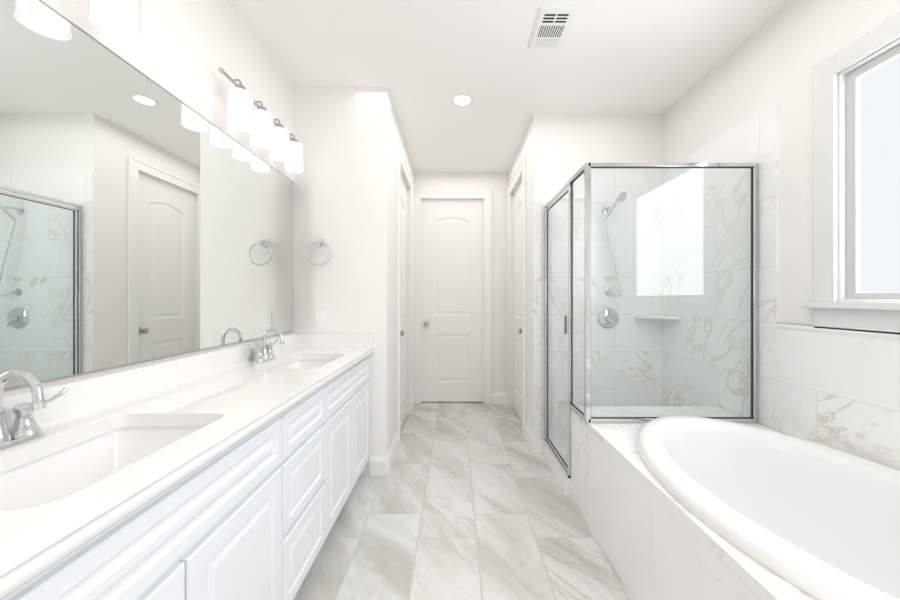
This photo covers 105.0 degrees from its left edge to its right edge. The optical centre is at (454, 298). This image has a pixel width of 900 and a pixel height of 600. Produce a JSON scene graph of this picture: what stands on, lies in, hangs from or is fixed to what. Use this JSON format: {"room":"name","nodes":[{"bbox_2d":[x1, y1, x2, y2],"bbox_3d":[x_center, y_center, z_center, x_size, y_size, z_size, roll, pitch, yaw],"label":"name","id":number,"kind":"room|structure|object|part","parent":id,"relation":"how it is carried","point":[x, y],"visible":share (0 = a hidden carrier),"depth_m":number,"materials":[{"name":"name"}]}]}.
{"room":"bathroom","nodes":[
{"label":"bathroom","id":0,"kind":"room"},
{"bbox_2d":[3,0,292,395],"bbox_3d":[-1.210,-0.125,0.575,0.120,2.750,3.990,0,0,0],"label":"wall","id":1,"kind":"structure","parent":0,"point":[184,51],"depth_m":1.56,"materials":[{"name":"white paint"}]},
{"bbox_2d":[88,0,140,40],"bbox_3d":[-1.063,-0.954,0.775,0.172,0.252,0.723,0,0,0],"label":"sconce","id":2,"kind":"object","parent":1,"relation":"attached to","point":[120,19],"visible":1,"depth_m":1.05,"materials":[{"name":"white glass"}]},
{"bbox_2d":[0,0,292,388],"bbox_3d":[-1.146,-0.295,1.393,0.006,1.050,2.106,0,0,0],"label":"vanity mirror","id":3,"kind":"object","parent":1,"relation":"attached to","point":[143,217],"visible":1,"depth_m":1.16,"materials":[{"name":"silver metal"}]},
{"bbox_2d":[0,333,295,439],"bbox_3d":[-1.138,0.300,1.384,0.020,0.100,2.128,0,0,0],"label":"backsplash","id":4,"kind":"structure","parent":1,"relation":"attached to","point":[37,407],"depth_m":1.14,"materials":[{"name":"white stone"}]},
{"bbox_2d":[3,0,293,391],"bbox_3d":[-1.145,-0.294,1.393,0.009,1.060,2.106,0,0,0],"label":"channel","id":5,"kind":"object","parent":1,"relation":"attached to","point":[46,381],"visible":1,"depth_m":1.22,"materials":[{"name":"silver metal"}]},
{"bbox_2d":[218,67,303,172],"bbox_3d":[-1.063,-0.954,1.945,0.172,0.252,0.723,0,0,0],"label":"sconce","id":6,"kind":"object","parent":1,"relation":"attached to","point":[279,142],"visible":1,"depth_m":1.81,"materials":[{"name":"white glass"}]},
{"bbox_2d":[293,87,389,473],"bbox_3d":[-0.815,-0.125,2.510,0.670,2.750,0.120,0,0,0],"label":"wall","id":7,"kind":"structure","parent":0,"point":[341,195],"depth_m":2.45,"materials":[{"name":"white paint"}]},
{"bbox_2d":[307,240,330,265],"bbox_3d":[-0.940,-0.319,2.416,0.167,0.190,0.068,0,0,0],"label":"towel ring","id":8,"kind":"object","parent":7,"relation":"attached to","point":[321,243],"visible":1,"depth_m":2.39,"materials":[{"name":"silver metal"}]},
{"bbox_2d":[315,311,324,326],"bbox_3d":[-0.955,0.150,2.445,0.070,0.114,0.008,0,0,0],"label":"light switch","id":9,"kind":"object","parent":7,"relation":"attached to","point":[319,318],"visible":1,"depth_m":2.44,"materials":[{"name":"white plastic"}]},
{"bbox_2d":[296,333,371,347],"bbox_3d":[-0.855,0.300,2.438,0.546,0.100,0.020,0,0,0],"label":"backsplash","id":10,"kind":"structure","parent":7,"relation":"attached to","point":[303,340],"depth_m":2.43,"materials":[{"name":"white stone"}]},
{"bbox_2d":[369,456,386,474],"bbox_3d":[-0.540,1.185,2.442,0.120,0.130,0.015,0,0,0],"label":"baseboard return","id":11,"kind":"object","parent":7,"relation":"attached to","point":[377,465],"visible":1,"depth_m":2.44,"materials":[{"name":"white paint"}]},
{"bbox_2d":[390,98,413,447],"bbox_3d":[-0.540,-0.125,3.335,0.120,2.750,1.530,0,0,0],"label":"wall","id":12,"kind":"structure","parent":0,"point":[396,137],"depth_m":2.81,"materials":[{"name":"white paint"}]},
{"bbox_2d":[387,433,398,473],"bbox_3d":[-0.472,1.185,2.663,0.015,0.130,0.425,0,0,0],"label":"baseboard return","id":13,"kind":"object","parent":12,"relation":"attached to","point":[392,452],"visible":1,"depth_m":2.60,"materials":[{"name":"white paint"}]},
{"bbox_2d":[401,175,406,426],"bbox_3d":[-0.493,0.023,3.340,0.103,2.430,0.754,0,0,0],"label":"door","id":14,"kind":"structure","parent":12,"relation":"in","point":[403,300],"depth_m":3.47,"materials":[{"name":"white paint"}]},
{"bbox_2d":[397,145,412,447],"bbox_3d":[-0.468,-0.013,3.340,0.024,2.526,0.933,0,0,0],"label":"door frame","id":15,"kind":"structure","parent":12,"relation":"attached to","point":[401,161],"depth_m":2.95,"materials":[{"name":"white paint"}]},
{"bbox_2d":[414,172,507,391],"bbox_3d":[0.080,-0.125,4.160,1.360,2.750,0.120,0,0,0],"label":"wall","id":16,"kind":"structure","parent":0,"point":[496,183],"depth_m":4.10,"materials":[{"name":"white paint"}]},
{"bbox_2d":[421,199,483,401],"bbox_3d":[-0.025,0.023,4.147,0.754,2.430,0.035,0,0,0],"label":"door","id":17,"kind":"structure","parent":16,"relation":"in","point":[452,297],"depth_m":4.13,"materials":[{"name":"white paint"}]},
{"bbox_2d":[414,190,491,403],"bbox_3d":[-0.025,-0.013,4.088,0.933,2.526,0.024,0,0,0],"label":"door frame","id":18,"kind":"structure","parent":16,"relation":"attached to","point":[485,195],"depth_m":4.08,"materials":[{"name":"white paint"}]},
{"bbox_2d":[492,392,506,403],"bbox_3d":[0.540,1.185,4.093,0.200,0.130,0.015,0,0,0],"label":"baseboard","id":19,"kind":"structure","parent":16,"relation":"attached to","point":[499,397],"depth_m":4.08,"materials":[{"name":"white paint"}]},
{"bbox_2d":[293,402,632,599],"bbox_3d":[0.270,1.300,1.400,3.080,0.100,5.640,0,0,0],"label":"floor","id":20,"kind":"structure","parent":0,"point":[466,501],"depth_m":1.87,"materials":[{"name":"tile"}]},
{"bbox_2d":[0,352,371,599],"bbox_3d":[-0.872,0.820,1.384,0.552,0.859,2.128,0,0,0],"label":"bathroom vanity","id":21,"kind":"object","parent":20,"relation":"on","point":[232,473],"depth_m":0.96,"materials":[{"name":"white paint"}]},
{"bbox_2d":[0,412,231,523],"bbox_3d":[-0.845,0.370,0.810,0.330,0.040,0.480,0,0,0],"label":"countertop","id":22,"kind":"structure","parent":21,"relation":"on","point":[11,511],"depth_m":0.85,"materials":[{"name":"white stone"}]},
{"bbox_2d":[0,369,69,464],"bbox_3d":[-1.035,0.258,0.810,0.142,0.182,0.298,0,0,0],"label":"faucet","id":23,"kind":"object","parent":22,"relation":"on","point":[25,435],"depth_m":0.83,"materials":[{"name":"silver metal"}]},
{"bbox_2d":[0,420,235,531],"bbox_3d":[-0.845,0.461,0.810,0.346,0.167,0.496,0,0,0],"label":"sink","id":24,"kind":"object","parent":22,"relation":"in","point":[46,475],"depth_m":0.90,"materials":[{"name":"white ceramic"}]},
{"bbox_2d":[248,352,347,371],"bbox_3d":[-0.845,0.370,1.950,0.330,0.040,0.480,0,0,0],"label":"countertop","id":25,"kind":"structure","parent":21,"relation":"on","point":[336,356],"depth_m":1.97,"materials":[{"name":"white stone"}]},
{"bbox_2d":[247,328,284,362],"bbox_3d":[-1.035,0.258,1.950,0.142,0.182,0.298,0,0,0],"label":"faucet","id":26,"kind":"object","parent":25,"relation":"on","point":[264,353],"depth_m":1.94,"materials":[{"name":"silver metal"}]},
{"bbox_2d":[248,356,347,375],"bbox_3d":[-0.845,0.461,1.950,0.346,0.167,0.496,0,0,0],"label":"sink","id":27,"kind":"object","parent":25,"relation":"in","point":[301,361],"depth_m":2.09,"materials":[{"name":"white ceramic"}]},
{"bbox_2d":[558,448,570,493],"bbox_3d":[1.210,1.232,2.495,0.940,0.035,0.589,0,0,0],"label":"shower pan","id":28,"kind":"object","parent":20,"relation":"on","point":[560,449],"visible":0.14,"depth_m":2.70,"materials":[{"name":"stone"}]},
{"bbox_2d":[542,163,757,493],"bbox_3d":[1.192,0.250,2.348,0.973,2.000,0.883,0,0,0],"label":"shower enclosure","id":29,"kind":"object","parent":20,"relation":"on","point":[559,466],"visible":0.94,"depth_m":1.92,"materials":[{"name":"glass"}]},
{"bbox_2d":[571,406,899,599],"bbox_3d":[1.209,0.941,0.451,0.938,0.618,3.498,0,0,0],"label":"tub deck","id":30,"kind":"object","parent":20,"relation":"on","point":[681,506],"visible":1,"depth_m":1.38,"materials":[{"name":"stone"}]},
{"bbox_2d":[226,0,789,171],"bbox_3d":[0.270,-1.550,1.400,3.080,0.100,5.640,0,0,0],"label":"ceiling","id":31,"kind":"structure","parent":0,"point":[424,62],"depth_m":2.14,"materials":[{"name":"white paint"}]},
{"bbox_2d":[451,93,473,106],"bbox_3d":[0.060,-1.496,2.610,0.170,0.006,0.170,0,0,0],"label":"recessed light","id":32,"kind":"object","parent":31,"relation":"in","point":[462,94],"depth_m":2.61,"materials":[{"name":"white paint"}]},
{"bbox_3d":[0.060,-1.498,2.610,0.116,0.001,0.116,0,0,0],"label":"recessed ceiling light lens","id":33,"kind":"part","parent":32,"relation":"part of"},
{"bbox_2d":[528,7,577,47],"bbox_3d":[0.537,-1.494,1.917,0.195,0.010,0.285,0,0,0],"label":"ceiling vent","id":34,"kind":"object","parent":31,"relation":"in","point":[570,11],"depth_m":1.89,"materials":[{"name":"white paint"}]},
{"bbox_3d":[0.537,-1.490,2.011,0.135,0.001,0.048,0,0,0],"label":"ceiling vent fins","id":35,"kind":"part","parent":34,"relation":"part of","materials":[{"name":"white metal"}]},
{"bbox_3d":[0.537,-1.490,1.929,0.128,0.002,0.083,0,0,0],"label":"ceiling air vent slot","id":36,"kind":"part","parent":34,"relation":"part of","materials":[{"name":"white metal"}]},
{"bbox_3d":[0.537,-1.490,1.838,0.127,0.002,0.056,0,0,0],"label":"ceiling air vent slot","id":37,"kind":"part","parent":34,"relation":"part of","materials":[{"name":"white metal"}]},
{"bbox_2d":[508,125,528,427],"bbox_3d":[0.700,-0.125,3.525,0.120,2.750,1.150,0,0,0],"label":"wall","id":38,"kind":"structure","parent":0,"point":[523,149],"depth_m":3.07,"materials":[{"name":"white paint"}]},
{"bbox_2d":[507,156,525,437],"bbox_3d":[0.628,-0.013,3.550,0.024,2.526,0.933,0,0,0],"label":"door frame","id":39,"kind":"structure","parent":38,"relation":"attached to","point":[521,169],"depth_m":3.16,"materials":[{"name":"white paint"}]},
{"bbox_2d":[513,179,521,421],"bbox_3d":[0.653,0.023,3.550,0.103,2.430,0.754,0,0,0],"label":"door","id":40,"kind":"structure","parent":38,"relation":"in","point":[517,299],"depth_m":3.69,"materials":[{"name":"white paint"}]},
{"bbox_2d":[524,423,532,451],"bbox_3d":[0.632,1.185,2.942,0.015,0.130,0.285,0,0,0],"label":"baseboard","id":41,"kind":"structure","parent":38,"relation":"attached to","point":[528,436],"depth_m":2.91,"materials":[{"name":"white paint"}]},
{"bbox_2d":[529,113,662,434],"bbox_3d":[1.225,-0.125,2.875,1.170,2.750,0.150,0,0,0],"label":"wall","id":42,"kind":"structure","parent":0,"point":[567,142],"depth_m":2.80,"materials":[{"name":"white paint"}]},
{"bbox_2d":[533,172,660,452],"bbox_3d":[1.150,0.115,2.795,1.020,2.270,0.010,0,0,0],"label":"tiled wall","id":43,"kind":"structure","parent":42,"relation":"attached to","point":[545,184],"depth_m":2.79,"materials":[{"name":"white tile"}]},
{"bbox_2d":[597,192,626,327],"bbox_3d":[1.240,-0.280,2.687,0.170,1.049,0.208,0,0,0],"label":"shower head","id":44,"kind":"object","parent":43,"relation":"attached to","point":[607,322],"depth_m":2.75},
{"bbox_2d":[663,0,899,434],"bbox_3d":[1.750,-0.125,0.750,0.120,2.750,4.100,0,0,0],"label":"wall","id":45,"kind":"structure","parent":0,"point":[781,53],"depth_m":1.75,"materials":[{"name":"white paint"}]},
{"bbox_2d":[661,103,899,470],"bbox_3d":[1.682,0.115,0.751,0.016,2.270,4.098,0,0,0],"label":"tiled wall","id":46,"kind":"structure","parent":45,"relation":"attached to","point":[837,388],"depth_m":1.94,"materials":[{"name":"white tile"}]},
{"bbox_2d":[634,315,680,318],"bbox_3d":[1.564,0.148,2.674,0.230,0.020,0.230,0,0,0],"label":"shower shelf","id":47,"kind":"object","parent":46,"relation":"attached to","point":[655,316],"depth_m":2.62,"materials":[{"name":"stone"}]},
{"bbox_2d":[800,11,899,333],"bbox_3d":[1.692,-0.470,1.020,0.105,1.220,1.240,0,0,0],"label":"window","id":48,"kind":"structure","parent":45,"relation":"in","point":[869,192],"depth_m":1.46,"materials":[{"name":"white paint"}]},
{"bbox_3d":[1.728,-0.481,1.020,0.035,0.993,0.976,0,0,0],"label":"frame","id":49,"kind":"part","parent":48,"relation":"part of","materials":[{"name":"grey paint"}]},
{"label":"glass","id":50,"kind":"part","parent":48,"relation":"part of","materials":[{"name":"clear glass"}]}
]}

